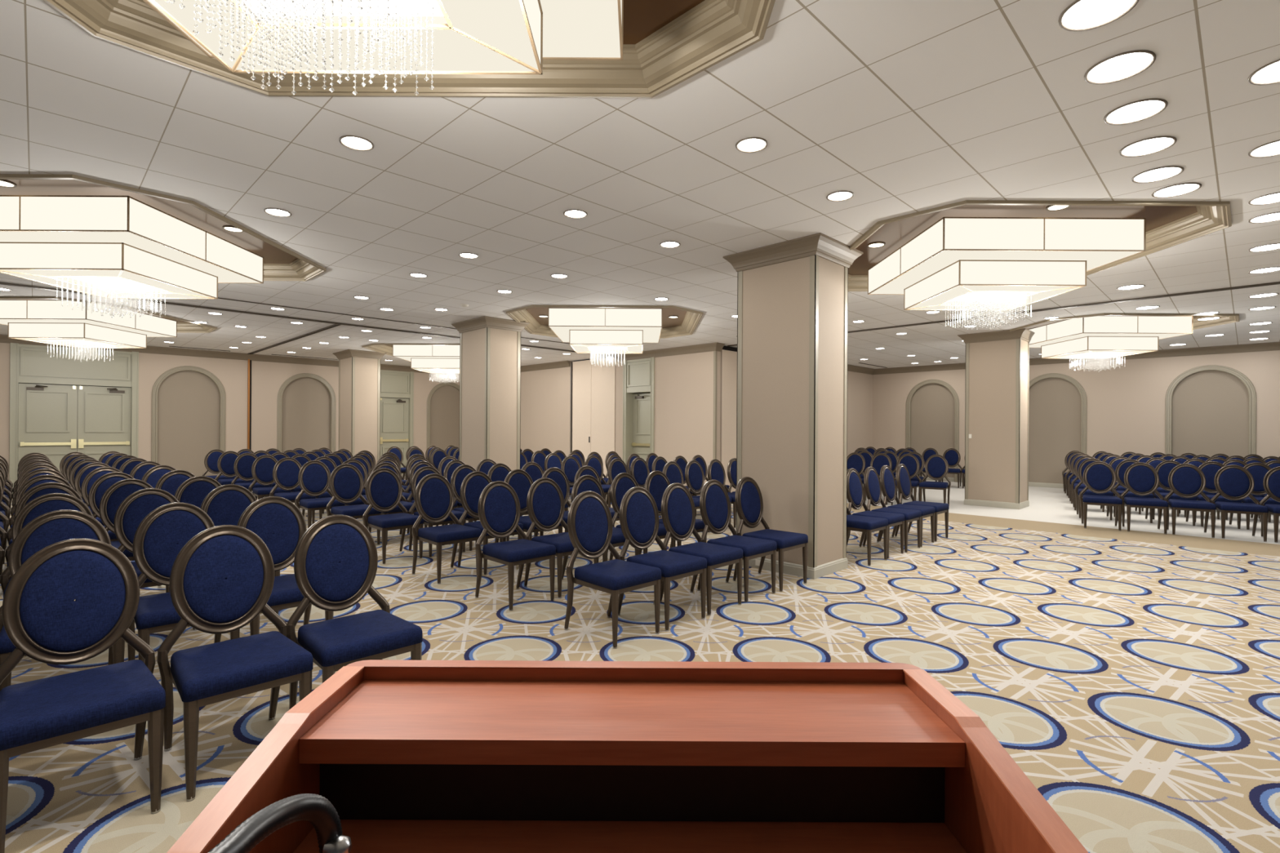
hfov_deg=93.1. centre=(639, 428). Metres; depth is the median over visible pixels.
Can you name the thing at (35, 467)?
banquet chair
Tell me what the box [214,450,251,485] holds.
banquet chair
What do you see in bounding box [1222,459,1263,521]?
banquet chair
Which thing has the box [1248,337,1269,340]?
recessed light
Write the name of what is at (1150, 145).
recessed light
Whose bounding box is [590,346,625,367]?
fringe
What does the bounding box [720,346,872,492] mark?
wall
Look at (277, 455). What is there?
banquet chair
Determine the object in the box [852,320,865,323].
recessed light
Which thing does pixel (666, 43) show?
trim
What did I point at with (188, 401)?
wall
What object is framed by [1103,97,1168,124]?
recessed light
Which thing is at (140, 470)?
banquet chair
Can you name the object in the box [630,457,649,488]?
banquet chair
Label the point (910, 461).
banquet chair
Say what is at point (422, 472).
banquet chair
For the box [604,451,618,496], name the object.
banquet chair
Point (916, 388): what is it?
trim
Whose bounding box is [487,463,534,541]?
banquet chair
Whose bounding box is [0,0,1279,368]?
ceiling
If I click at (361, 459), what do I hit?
banquet chair
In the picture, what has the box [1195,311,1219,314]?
recessed light
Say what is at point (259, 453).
banquet chair
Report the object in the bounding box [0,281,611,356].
trim
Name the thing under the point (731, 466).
banquet chair
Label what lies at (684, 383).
wall
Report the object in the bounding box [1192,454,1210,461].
banquet chair
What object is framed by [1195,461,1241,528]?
banquet chair
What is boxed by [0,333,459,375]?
trim
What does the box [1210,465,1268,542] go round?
banquet chair
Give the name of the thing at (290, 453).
banquet chair
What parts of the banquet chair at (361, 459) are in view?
frame, backrest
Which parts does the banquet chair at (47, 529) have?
leg, leg, seat, backrest, frame, leg, leg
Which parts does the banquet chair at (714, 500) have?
leg, frame, backrest, leg, seat, leg, seat frame, leg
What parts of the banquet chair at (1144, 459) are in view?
backrest, frame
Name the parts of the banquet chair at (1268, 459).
backrest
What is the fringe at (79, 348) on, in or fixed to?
hanging from the chandelier at (42, 321)
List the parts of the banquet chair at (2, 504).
frame, seat, leg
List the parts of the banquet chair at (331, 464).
leg, seat, frame, backrest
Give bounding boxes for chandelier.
[0,195,263,318]
[0,299,177,361]
[142,0,623,95]
[392,344,459,383]
[547,307,662,367]
[867,217,1146,328]
[1027,315,1192,372]
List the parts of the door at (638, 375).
transom panel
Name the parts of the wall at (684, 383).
pocket panel, pocket panel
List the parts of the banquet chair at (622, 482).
leg, frame, backrest, seat, leg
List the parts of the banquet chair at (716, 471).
frame, backrest, seat, leg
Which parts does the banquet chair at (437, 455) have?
backrest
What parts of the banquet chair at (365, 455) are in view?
backrest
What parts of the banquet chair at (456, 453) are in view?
backrest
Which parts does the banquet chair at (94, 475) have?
seat, backrest, frame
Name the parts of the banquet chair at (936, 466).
leg, leg, seat, seat frame, backrest, frame, leg, leg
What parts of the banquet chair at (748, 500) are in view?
leg, frame, backrest, leg, seat, leg, seat frame, leg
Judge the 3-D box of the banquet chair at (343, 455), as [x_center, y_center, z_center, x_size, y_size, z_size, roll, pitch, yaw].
[-5.689,0.926,11.616,0.509,0.978,0.578,0,0,-44]
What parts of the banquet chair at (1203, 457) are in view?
frame, backrest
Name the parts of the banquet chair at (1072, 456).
leg, frame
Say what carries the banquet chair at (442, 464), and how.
on the floor
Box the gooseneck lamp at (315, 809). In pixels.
[208,793,351,852]
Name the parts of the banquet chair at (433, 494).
leg, frame, backrest, leg, seat frame, seat, leg, leg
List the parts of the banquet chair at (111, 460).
backrest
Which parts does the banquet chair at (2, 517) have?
frame, seat, leg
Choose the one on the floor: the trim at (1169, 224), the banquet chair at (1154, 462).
the banquet chair at (1154, 462)
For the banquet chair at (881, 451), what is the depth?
14.49 m
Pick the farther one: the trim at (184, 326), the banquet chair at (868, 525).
the trim at (184, 326)
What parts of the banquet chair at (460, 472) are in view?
backrest, frame, seat, leg, seat frame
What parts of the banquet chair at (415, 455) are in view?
frame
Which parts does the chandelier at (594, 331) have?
frame, frame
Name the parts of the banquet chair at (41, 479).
leg, backrest, frame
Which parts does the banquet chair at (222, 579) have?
leg, leg, frame, backrest, seat frame, seat, leg, leg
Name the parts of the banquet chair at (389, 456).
frame, seat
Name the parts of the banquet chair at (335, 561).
leg, leg, frame, backrest, seat frame, seat, leg, leg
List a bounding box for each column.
[332,349,386,464]
[451,315,529,471]
[723,232,863,579]
[957,328,1035,509]
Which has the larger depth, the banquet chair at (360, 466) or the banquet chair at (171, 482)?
the banquet chair at (360, 466)
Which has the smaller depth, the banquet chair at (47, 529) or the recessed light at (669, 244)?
the banquet chair at (47, 529)
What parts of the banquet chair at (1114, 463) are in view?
backrest, frame, seat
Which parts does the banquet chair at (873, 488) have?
leg, frame, backrest, leg, seat, leg, seat frame, leg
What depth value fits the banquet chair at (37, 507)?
4.12 m
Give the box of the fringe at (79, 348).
[47,340,113,361]
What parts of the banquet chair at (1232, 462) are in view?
backrest, frame, seat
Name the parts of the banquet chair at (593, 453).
frame, seat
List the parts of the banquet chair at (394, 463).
frame, seat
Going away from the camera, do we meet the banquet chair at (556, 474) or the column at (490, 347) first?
the banquet chair at (556, 474)
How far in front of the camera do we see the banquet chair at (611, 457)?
10.83 m
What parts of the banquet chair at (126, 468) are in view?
backrest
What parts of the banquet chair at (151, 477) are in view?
backrest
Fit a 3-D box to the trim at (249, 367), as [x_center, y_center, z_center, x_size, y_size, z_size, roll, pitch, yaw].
[-10.067,-0.259,15.637,0.080,3.317,0.036,0,0,-45]
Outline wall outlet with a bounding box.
[755,559,760,565]
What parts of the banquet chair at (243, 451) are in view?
frame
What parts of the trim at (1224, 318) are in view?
coffer panel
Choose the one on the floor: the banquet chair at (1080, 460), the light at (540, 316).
the banquet chair at (1080, 460)
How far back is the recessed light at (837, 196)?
4.84 m
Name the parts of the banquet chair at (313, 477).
leg, leg, frame, backrest, seat frame, seat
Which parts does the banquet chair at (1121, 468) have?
leg, backrest, frame, seat, leg, leg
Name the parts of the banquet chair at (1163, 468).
leg, backrest, frame, seat, leg, leg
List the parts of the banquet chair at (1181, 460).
backrest, frame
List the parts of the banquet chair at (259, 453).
backrest, frame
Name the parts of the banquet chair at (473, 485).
leg, frame, backrest, leg, seat, seat frame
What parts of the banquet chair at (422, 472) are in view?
leg, backrest, frame, leg, seat frame, seat, leg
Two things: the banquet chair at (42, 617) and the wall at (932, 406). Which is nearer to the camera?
the banquet chair at (42, 617)
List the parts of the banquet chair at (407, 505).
frame, backrest, seat frame, seat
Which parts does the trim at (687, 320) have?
coffer panel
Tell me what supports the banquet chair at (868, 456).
on the floor
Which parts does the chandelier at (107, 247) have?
frame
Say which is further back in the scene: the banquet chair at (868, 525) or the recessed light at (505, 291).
the recessed light at (505, 291)
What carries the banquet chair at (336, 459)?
on the floor
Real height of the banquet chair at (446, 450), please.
0.978 m
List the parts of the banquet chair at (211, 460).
frame, backrest, seat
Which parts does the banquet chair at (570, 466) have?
backrest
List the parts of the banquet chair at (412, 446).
frame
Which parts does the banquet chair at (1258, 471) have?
leg, frame, backrest, seat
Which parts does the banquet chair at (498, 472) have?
backrest, frame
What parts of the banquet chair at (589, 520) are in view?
leg, frame, backrest, leg, seat frame, leg, seat, leg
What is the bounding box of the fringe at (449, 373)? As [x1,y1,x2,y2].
[430,369,458,383]
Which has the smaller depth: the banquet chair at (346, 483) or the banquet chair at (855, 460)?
the banquet chair at (346, 483)
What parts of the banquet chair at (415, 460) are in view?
backrest, frame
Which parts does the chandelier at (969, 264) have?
frame, frame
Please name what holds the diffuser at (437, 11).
attached to the chandelier at (307, 37)
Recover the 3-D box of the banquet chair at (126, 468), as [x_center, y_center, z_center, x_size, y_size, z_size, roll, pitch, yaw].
[-7.116,0.919,8.611,0.578,0.978,0.509,0,0,45]
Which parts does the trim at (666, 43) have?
coffer panel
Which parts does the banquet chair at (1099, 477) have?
leg, leg, backrest, frame, seat frame, seat, leg, leg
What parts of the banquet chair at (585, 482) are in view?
frame, backrest, leg, seat, seat frame, leg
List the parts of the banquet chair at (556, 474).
frame, backrest, seat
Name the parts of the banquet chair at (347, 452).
backrest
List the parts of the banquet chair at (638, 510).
leg, frame, backrest, seat, leg, seat frame, leg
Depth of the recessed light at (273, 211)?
5.28 m
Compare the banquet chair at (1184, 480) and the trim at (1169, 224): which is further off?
the banquet chair at (1184, 480)
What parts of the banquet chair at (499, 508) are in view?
leg, frame, backrest, leg, seat frame, seat, leg, leg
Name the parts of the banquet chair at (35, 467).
leg, frame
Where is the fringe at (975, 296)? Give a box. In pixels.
[945,292,1031,328]
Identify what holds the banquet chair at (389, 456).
on the floor
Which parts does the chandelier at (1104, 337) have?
frame, frame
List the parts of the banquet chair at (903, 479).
leg, frame, backrest, leg, seat, leg, seat frame, leg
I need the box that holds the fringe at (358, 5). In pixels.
[164,0,434,95]
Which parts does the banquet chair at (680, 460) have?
frame, backrest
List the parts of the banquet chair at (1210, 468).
leg, backrest, frame, seat, leg, leg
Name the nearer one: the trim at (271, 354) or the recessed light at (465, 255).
the recessed light at (465, 255)
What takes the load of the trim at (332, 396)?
attached to the wall at (267, 377)
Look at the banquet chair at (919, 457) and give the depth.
12.89 m
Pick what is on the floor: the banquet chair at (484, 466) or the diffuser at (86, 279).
the banquet chair at (484, 466)
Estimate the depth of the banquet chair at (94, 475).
6.78 m
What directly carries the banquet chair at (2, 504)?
on the floor
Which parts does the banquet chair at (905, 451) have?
frame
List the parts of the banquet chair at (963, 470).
leg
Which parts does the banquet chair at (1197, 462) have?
frame, backrest, seat, leg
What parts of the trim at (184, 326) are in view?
coffer panel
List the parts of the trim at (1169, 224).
coffer panel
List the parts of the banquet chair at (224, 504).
frame, backrest, leg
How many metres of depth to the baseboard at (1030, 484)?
15.56 m
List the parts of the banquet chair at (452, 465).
backrest, frame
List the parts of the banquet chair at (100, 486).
seat, backrest, frame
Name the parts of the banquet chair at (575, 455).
backrest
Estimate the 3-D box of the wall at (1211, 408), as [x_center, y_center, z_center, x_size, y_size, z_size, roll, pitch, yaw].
[12.612,0.097,13.442,0.075,2.855,1.338,0,0,-45]
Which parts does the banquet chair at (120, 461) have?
backrest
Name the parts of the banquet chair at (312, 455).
backrest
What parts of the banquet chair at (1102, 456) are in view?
backrest, frame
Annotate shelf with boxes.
[293,819,966,852]
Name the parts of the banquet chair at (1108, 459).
backrest, frame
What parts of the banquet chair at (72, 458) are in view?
backrest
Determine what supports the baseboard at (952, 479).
attached to the wall at (932, 406)
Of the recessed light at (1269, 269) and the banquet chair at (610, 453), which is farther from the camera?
the banquet chair at (610, 453)
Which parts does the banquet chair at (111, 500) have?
seat, backrest, frame, seat frame, leg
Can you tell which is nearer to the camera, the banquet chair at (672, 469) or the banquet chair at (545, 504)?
the banquet chair at (545, 504)
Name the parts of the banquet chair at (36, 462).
frame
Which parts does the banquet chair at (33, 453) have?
frame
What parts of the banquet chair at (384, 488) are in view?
leg, leg, frame, backrest, seat frame, seat, leg, leg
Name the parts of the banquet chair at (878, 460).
leg, backrest, frame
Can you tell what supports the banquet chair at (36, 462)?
on the floor
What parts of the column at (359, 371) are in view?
corner trim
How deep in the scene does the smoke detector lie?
9.16 m
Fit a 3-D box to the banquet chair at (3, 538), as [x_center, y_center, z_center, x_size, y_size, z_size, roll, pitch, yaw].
[-5.816,0.926,5.215,0.509,0.978,0.578,0,0,-45]
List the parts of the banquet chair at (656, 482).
frame, backrest, leg, seat, seat frame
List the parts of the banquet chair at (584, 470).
frame, backrest, seat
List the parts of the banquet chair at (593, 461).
frame, backrest, seat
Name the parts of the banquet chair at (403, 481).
frame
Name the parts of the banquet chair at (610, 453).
frame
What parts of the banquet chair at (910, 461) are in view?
seat, backrest, frame, leg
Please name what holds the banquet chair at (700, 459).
on the floor
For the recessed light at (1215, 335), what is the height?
0.019 m
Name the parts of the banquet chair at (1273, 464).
leg, frame, backrest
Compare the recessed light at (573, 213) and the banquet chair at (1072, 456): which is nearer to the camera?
the recessed light at (573, 213)
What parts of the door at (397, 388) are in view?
transom panel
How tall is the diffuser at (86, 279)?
0.010 m
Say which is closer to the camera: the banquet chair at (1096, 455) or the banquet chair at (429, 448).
the banquet chair at (1096, 455)
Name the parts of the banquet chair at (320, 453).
backrest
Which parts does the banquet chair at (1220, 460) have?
frame, backrest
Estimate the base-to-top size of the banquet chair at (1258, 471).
0.978 m
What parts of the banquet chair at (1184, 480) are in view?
leg, leg, backrest, frame, seat frame, seat, leg, leg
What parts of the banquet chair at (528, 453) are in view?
backrest, frame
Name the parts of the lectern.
panel, rail, panel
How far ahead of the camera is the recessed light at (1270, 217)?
5.28 m
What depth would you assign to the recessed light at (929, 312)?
9.57 m
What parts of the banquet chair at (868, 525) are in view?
leg, seat frame, seat, leg, leg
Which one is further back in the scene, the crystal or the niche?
the niche
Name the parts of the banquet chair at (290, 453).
backrest, frame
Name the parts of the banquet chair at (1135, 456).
backrest, frame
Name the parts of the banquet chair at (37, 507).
leg, seat, backrest, frame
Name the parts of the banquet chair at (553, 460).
frame, backrest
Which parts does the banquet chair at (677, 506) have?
leg, frame, backrest, leg, seat, leg, seat frame, leg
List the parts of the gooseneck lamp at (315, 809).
switch knob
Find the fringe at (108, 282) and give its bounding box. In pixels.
[56,277,165,318]
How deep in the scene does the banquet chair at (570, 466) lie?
10.18 m
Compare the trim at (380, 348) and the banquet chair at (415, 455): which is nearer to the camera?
the banquet chair at (415, 455)
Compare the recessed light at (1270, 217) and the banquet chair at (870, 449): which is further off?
the banquet chair at (870, 449)
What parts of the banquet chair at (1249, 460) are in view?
backrest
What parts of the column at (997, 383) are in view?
moulding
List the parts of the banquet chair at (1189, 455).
frame, backrest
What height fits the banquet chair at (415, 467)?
0.978 m
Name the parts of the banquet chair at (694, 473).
frame, backrest, seat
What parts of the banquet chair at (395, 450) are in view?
frame, backrest, seat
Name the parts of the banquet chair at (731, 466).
backrest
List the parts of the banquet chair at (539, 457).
backrest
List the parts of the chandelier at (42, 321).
frame, frame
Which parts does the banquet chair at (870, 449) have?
backrest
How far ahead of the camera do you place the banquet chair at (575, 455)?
11.74 m
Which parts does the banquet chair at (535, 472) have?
frame, backrest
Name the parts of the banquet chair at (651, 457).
backrest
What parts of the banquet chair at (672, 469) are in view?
frame, backrest, seat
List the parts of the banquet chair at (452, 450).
backrest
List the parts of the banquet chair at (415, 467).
leg, backrest, frame, seat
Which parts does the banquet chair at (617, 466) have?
leg, frame, backrest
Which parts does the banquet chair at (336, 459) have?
frame, backrest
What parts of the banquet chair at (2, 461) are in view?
frame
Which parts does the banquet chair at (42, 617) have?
leg, frame, backrest, seat frame, seat, leg, leg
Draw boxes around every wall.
[0,342,459,484]
[157,370,330,476]
[520,351,720,485]
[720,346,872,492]
[872,350,1279,478]
[911,383,954,477]
[1028,377,1080,484]
[1172,370,1248,457]
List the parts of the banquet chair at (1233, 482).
leg, backrest, frame, seat frame, seat, leg, leg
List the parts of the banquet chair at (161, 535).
leg, leg, seat, seat frame, frame, backrest, leg, leg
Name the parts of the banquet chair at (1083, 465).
leg, leg, backrest, frame, seat, leg, leg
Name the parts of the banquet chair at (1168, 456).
backrest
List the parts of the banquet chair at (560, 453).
frame, backrest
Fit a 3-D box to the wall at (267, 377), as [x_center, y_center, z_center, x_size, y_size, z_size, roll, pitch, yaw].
[-10.769,-0.263,15.116,15.280,3.318,0.220,0,0,-45]
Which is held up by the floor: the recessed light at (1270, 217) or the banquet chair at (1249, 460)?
the banquet chair at (1249, 460)
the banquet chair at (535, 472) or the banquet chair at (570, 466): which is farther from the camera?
the banquet chair at (570, 466)
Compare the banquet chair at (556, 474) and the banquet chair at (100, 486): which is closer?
the banquet chair at (100, 486)
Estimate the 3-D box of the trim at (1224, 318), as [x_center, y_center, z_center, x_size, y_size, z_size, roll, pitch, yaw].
[8.413,-1.882,11.175,3.160,0.190,3.160,0,0,0]
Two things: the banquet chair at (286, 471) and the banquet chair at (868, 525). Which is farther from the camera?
the banquet chair at (286, 471)
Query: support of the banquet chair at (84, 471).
on the floor
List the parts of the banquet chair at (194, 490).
backrest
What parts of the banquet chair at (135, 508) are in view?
seat, backrest, frame, seat frame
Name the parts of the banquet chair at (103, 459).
backrest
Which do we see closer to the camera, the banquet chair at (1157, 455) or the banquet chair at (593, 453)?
the banquet chair at (593, 453)
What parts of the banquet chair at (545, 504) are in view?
leg, frame, backrest, seat, leg, seat frame, leg, leg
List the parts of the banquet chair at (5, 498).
frame, leg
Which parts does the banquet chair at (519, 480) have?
frame, backrest, seat, seat frame, leg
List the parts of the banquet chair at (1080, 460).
leg, leg, seat, backrest, frame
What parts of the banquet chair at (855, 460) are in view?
backrest, frame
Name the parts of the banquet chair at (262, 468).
seat frame, frame, backrest, seat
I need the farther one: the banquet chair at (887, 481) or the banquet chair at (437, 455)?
the banquet chair at (437, 455)
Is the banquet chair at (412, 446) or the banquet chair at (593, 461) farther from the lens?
the banquet chair at (412, 446)
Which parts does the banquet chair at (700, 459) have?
frame, backrest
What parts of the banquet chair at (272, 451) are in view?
backrest, frame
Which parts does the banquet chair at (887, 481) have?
frame, backrest, leg, seat, leg, seat frame, leg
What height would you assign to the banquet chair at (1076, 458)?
0.978 m
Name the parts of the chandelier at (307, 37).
frame, frame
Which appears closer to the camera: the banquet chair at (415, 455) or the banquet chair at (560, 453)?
the banquet chair at (415, 455)
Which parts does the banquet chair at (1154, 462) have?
backrest, frame, seat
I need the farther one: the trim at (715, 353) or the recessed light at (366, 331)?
the trim at (715, 353)
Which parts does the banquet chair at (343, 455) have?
backrest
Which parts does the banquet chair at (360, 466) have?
frame, seat, backrest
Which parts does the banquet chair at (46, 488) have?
leg, backrest, frame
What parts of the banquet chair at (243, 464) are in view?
frame, backrest, seat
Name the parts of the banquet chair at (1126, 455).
backrest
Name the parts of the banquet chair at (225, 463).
frame, backrest, seat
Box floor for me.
[0,475,1279,852]
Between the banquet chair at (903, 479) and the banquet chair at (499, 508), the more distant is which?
the banquet chair at (903, 479)
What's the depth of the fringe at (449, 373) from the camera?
14.99 m
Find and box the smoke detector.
[460,303,468,306]
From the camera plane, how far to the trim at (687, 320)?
10.70 m
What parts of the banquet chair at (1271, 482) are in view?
leg, frame, seat, backrest, leg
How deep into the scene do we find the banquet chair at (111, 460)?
10.26 m
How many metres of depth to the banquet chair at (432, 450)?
14.29 m
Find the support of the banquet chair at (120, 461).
on the floor
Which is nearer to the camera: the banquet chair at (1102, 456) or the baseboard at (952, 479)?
the banquet chair at (1102, 456)
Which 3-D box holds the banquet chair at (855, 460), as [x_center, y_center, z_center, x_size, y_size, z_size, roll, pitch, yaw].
[4.308,0.982,12.309,0.509,0.978,0.578,0,0,32]
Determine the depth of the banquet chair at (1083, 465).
10.38 m
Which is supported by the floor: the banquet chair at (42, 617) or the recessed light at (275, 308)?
the banquet chair at (42, 617)
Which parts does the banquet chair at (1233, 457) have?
backrest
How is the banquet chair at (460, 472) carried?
on the floor
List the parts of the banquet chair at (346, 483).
leg, frame, backrest, seat frame, seat, leg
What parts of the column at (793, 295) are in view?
moulding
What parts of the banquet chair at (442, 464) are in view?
frame, backrest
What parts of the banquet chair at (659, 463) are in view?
frame, backrest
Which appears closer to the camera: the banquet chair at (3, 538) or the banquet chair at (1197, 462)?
the banquet chair at (3, 538)
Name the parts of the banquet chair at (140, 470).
backrest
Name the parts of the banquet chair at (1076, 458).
leg, leg, seat, backrest, frame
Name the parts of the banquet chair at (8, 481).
frame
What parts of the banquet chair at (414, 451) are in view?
backrest, frame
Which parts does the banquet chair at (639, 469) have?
backrest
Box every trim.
[0,173,326,280]
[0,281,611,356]
[0,296,217,333]
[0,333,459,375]
[43,0,775,97]
[151,365,226,475]
[168,346,227,351]
[217,297,568,343]
[247,324,340,354]
[247,359,251,450]
[271,354,337,359]
[276,373,336,453]
[361,343,459,355]
[426,382,459,448]
[506,305,703,338]
[520,360,570,372]
[613,342,724,361]
[712,351,717,459]
[727,281,1279,346]
[847,342,1279,374]
[848,200,1231,291]
[858,362,887,368]
[905,379,959,482]
[1008,313,1239,331]
[1029,373,1087,454]
[1164,364,1256,454]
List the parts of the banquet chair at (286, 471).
frame, backrest, seat, leg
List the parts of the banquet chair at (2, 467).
frame, leg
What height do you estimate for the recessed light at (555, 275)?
0.019 m
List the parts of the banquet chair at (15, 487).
frame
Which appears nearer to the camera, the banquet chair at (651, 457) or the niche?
the banquet chair at (651, 457)
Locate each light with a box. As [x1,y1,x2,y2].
[0,179,16,187]
[0,287,11,291]
[207,311,222,315]
[222,226,244,232]
[263,208,291,217]
[270,306,284,310]
[290,321,303,324]
[338,134,373,151]
[351,317,364,319]
[353,295,369,299]
[360,329,372,332]
[379,307,393,311]
[408,272,427,277]
[419,326,431,328]
[434,308,448,311]
[458,252,479,258]
[497,289,512,293]
[537,315,548,317]
[551,273,568,278]
[563,208,587,218]
[653,297,668,301]
[659,240,679,248]
[668,315,678,318]
[735,137,768,152]
[826,191,853,201]
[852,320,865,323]
[866,242,885,248]
[925,311,940,313]
[1044,316,1058,319]
[1045,204,1070,211]
[1057,0,1138,31]
[1084,49,1155,84]
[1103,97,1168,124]
[1116,284,1145,289]
[1119,135,1177,157]
[1131,165,1183,183]
[1134,305,1159,310]
[1151,182,1201,198]
[1168,343,1186,346]
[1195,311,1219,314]
[1196,316,1220,320]
[1204,333,1224,336]
[1247,58,1279,84]
[1248,139,1279,157]
[1248,191,1279,204]
[1248,211,1279,223]
[1248,243,1279,252]
[1248,266,1279,273]
[1248,293,1279,297]
[1248,306,1275,310]
[1248,321,1272,325]
[1248,330,1271,333]
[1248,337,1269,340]
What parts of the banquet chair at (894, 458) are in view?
backrest, frame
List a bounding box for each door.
[9,342,138,493]
[380,369,413,475]
[622,356,654,464]
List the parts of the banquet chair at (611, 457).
frame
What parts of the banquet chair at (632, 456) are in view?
backrest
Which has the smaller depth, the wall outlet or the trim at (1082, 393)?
the wall outlet
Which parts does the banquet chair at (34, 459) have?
frame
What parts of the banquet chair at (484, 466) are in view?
frame, backrest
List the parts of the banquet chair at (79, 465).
backrest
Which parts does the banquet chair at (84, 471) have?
backrest, frame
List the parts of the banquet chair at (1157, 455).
backrest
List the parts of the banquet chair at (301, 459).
seat, frame, backrest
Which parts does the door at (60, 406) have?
transom panel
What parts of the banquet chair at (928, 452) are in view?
backrest, frame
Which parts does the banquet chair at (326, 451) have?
backrest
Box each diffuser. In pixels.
[71,277,154,288]
[244,0,444,16]
[588,346,626,348]
[951,292,1024,301]
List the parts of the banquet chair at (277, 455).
backrest, frame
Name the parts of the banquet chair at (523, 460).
backrest, frame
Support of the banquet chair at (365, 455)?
on the floor
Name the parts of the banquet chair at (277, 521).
leg, frame, backrest, seat frame, seat, leg, leg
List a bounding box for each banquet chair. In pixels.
[0,455,13,490]
[0,457,13,497]
[0,462,12,521]
[0,468,10,513]
[0,474,10,548]
[0,484,8,564]
[0,493,93,597]
[0,510,124,690]
[0,526,6,583]
[0,538,165,852]
[0,546,4,580]
[4,482,83,581]
[6,474,73,545]
[8,468,67,528]
[10,463,62,515]
[11,460,58,506]
[12,457,53,498]
[13,452,49,486]
[13,454,50,496]
[59,451,84,483]
[62,453,89,480]
[66,456,95,484]
[69,459,101,503]
[74,462,110,514]
[80,466,121,525]
[88,471,134,541]
[98,451,119,463]
[98,479,169,592]
[104,453,128,466]
[111,455,137,470]
[113,488,196,631]
[119,457,146,475]
[127,502,239,662]
[129,461,160,479]
[141,465,176,488]
[155,470,195,495]
[156,524,312,801]
[173,475,221,507]
[200,484,279,614]
[201,448,235,481]
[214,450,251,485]
[231,453,270,498]
[235,448,253,478]
[236,496,333,635]
[248,454,290,499]
[251,450,271,499]
[265,452,299,504]
[266,448,280,455]
[269,457,315,524]
[283,449,298,457]
[287,515,422,710]
[290,453,324,513]
[293,448,306,453]
[295,460,345,528]
[302,451,319,460]
[311,448,325,457]
[314,456,337,519]
[318,447,332,454]
[324,453,343,488]
[325,463,381,544]
[332,450,349,462]
[338,448,352,457]
[342,459,368,522]
[347,455,371,519]
[354,453,373,474]
[358,450,375,467]
[362,467,423,564]
[368,462,418,543]
[374,457,414,502]
[377,454,413,514]
[380,452,411,502]
[386,446,406,478]
[404,453,426,485]
[405,445,418,479]
[405,447,424,479]
[405,457,429,493]
[406,461,457,533]
[408,466,466,556]
[411,473,480,584]
[425,445,436,462]
[428,447,440,463]
[430,448,447,470]
[437,456,456,510]
[441,459,465,525]
[444,445,453,453]
[447,446,459,456]
[449,464,502,551]
[453,448,459,459]
[457,471,523,575]
[474,458,496,521]
[475,480,555,611]
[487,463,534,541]
[502,469,562,565]
[520,451,527,469]
[520,462,568,516]
[521,448,533,462]
[524,477,599,598]
[531,450,546,472]
[539,467,571,559]
[540,448,551,456]
[544,453,573,487]
[553,450,566,461]
[560,455,580,495]
[564,490,661,648]
[568,452,583,467]
[570,475,639,570]
[571,449,585,466]
[573,466,619,520]
[584,454,610,501]
[586,451,610,484]
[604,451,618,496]
[606,454,622,505]
[607,457,628,507]
[608,472,675,560]
[617,486,706,631]
[626,453,639,474]
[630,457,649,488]
[644,471,706,548]
[645,453,657,473]
[652,456,693,496]
[660,482,742,615]
[662,461,709,532]
[673,455,701,516]
[684,460,731,522]
[692,454,729,496]
[697,480,777,603]
[707,458,736,528]
[727,457,736,493]
[733,476,808,591]
[846,468,904,559]
[846,506,888,566]
[847,452,866,500]
[855,448,866,474]
[859,450,873,478]
[862,453,892,505]
[862,466,921,552]
[865,446,875,455]
[872,448,885,456]
[875,449,888,454]
[879,451,898,496]
[879,465,934,547]
[885,447,896,453]
[891,453,921,505]
[893,449,915,493]
[894,448,906,456]
[894,463,949,542]
[897,452,926,497]
[905,447,916,452]
[917,448,939,481]
[919,454,951,506]
[939,448,962,488]
[961,466,964,488]
[1062,450,1079,493]
[1065,452,1084,497]
[1067,453,1089,503]
[1071,455,1104,511]
[1074,457,1113,519]
[1079,461,1122,531]
[1092,451,1106,458]
[1097,453,1124,500]
[1102,454,1120,485]
[1106,456,1141,514]
[1111,459,1153,523]
[1120,451,1135,457]
[1120,462,1168,534]
[1128,453,1154,495]
[1136,455,1159,487]
[1141,457,1179,516]
[1150,452,1164,457]
[1151,460,1196,525]
[1160,453,1176,460]
[1164,463,1216,537]
[1170,456,1190,463]
[1179,458,1219,519]
[1180,453,1195,458]
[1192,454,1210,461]
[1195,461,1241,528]
[1204,457,1227,464]
[1210,453,1229,459]
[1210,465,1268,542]
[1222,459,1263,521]
[1226,455,1246,461]
[1236,462,1279,529]
[1243,457,1266,464]
[1244,453,1263,459]
[1257,460,1279,522]
[1259,466,1279,542]
[1262,456,1279,462]
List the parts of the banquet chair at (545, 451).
backrest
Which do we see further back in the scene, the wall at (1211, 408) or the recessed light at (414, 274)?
the wall at (1211, 408)
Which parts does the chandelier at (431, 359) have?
frame, frame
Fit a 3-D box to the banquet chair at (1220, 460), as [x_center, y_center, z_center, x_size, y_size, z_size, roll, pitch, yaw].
[10.610,1.016,11.091,0.509,0.978,0.578,0,0,33]
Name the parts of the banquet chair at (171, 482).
backrest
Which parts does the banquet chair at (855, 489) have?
frame, backrest, leg, seat, leg, seat frame, leg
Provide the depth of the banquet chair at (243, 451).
12.60 m
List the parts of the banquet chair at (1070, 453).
leg, leg, frame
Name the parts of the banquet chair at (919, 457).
frame, backrest, seat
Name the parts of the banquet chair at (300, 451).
backrest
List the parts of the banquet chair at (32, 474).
leg, backrest, frame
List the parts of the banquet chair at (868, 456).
backrest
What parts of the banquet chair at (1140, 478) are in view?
leg, leg, backrest, frame, seat frame, seat, leg, leg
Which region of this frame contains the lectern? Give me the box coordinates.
[167,659,1088,852]
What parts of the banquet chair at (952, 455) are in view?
backrest, frame, seat, leg, leg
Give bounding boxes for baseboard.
[921,475,954,481]
[1028,481,1063,488]

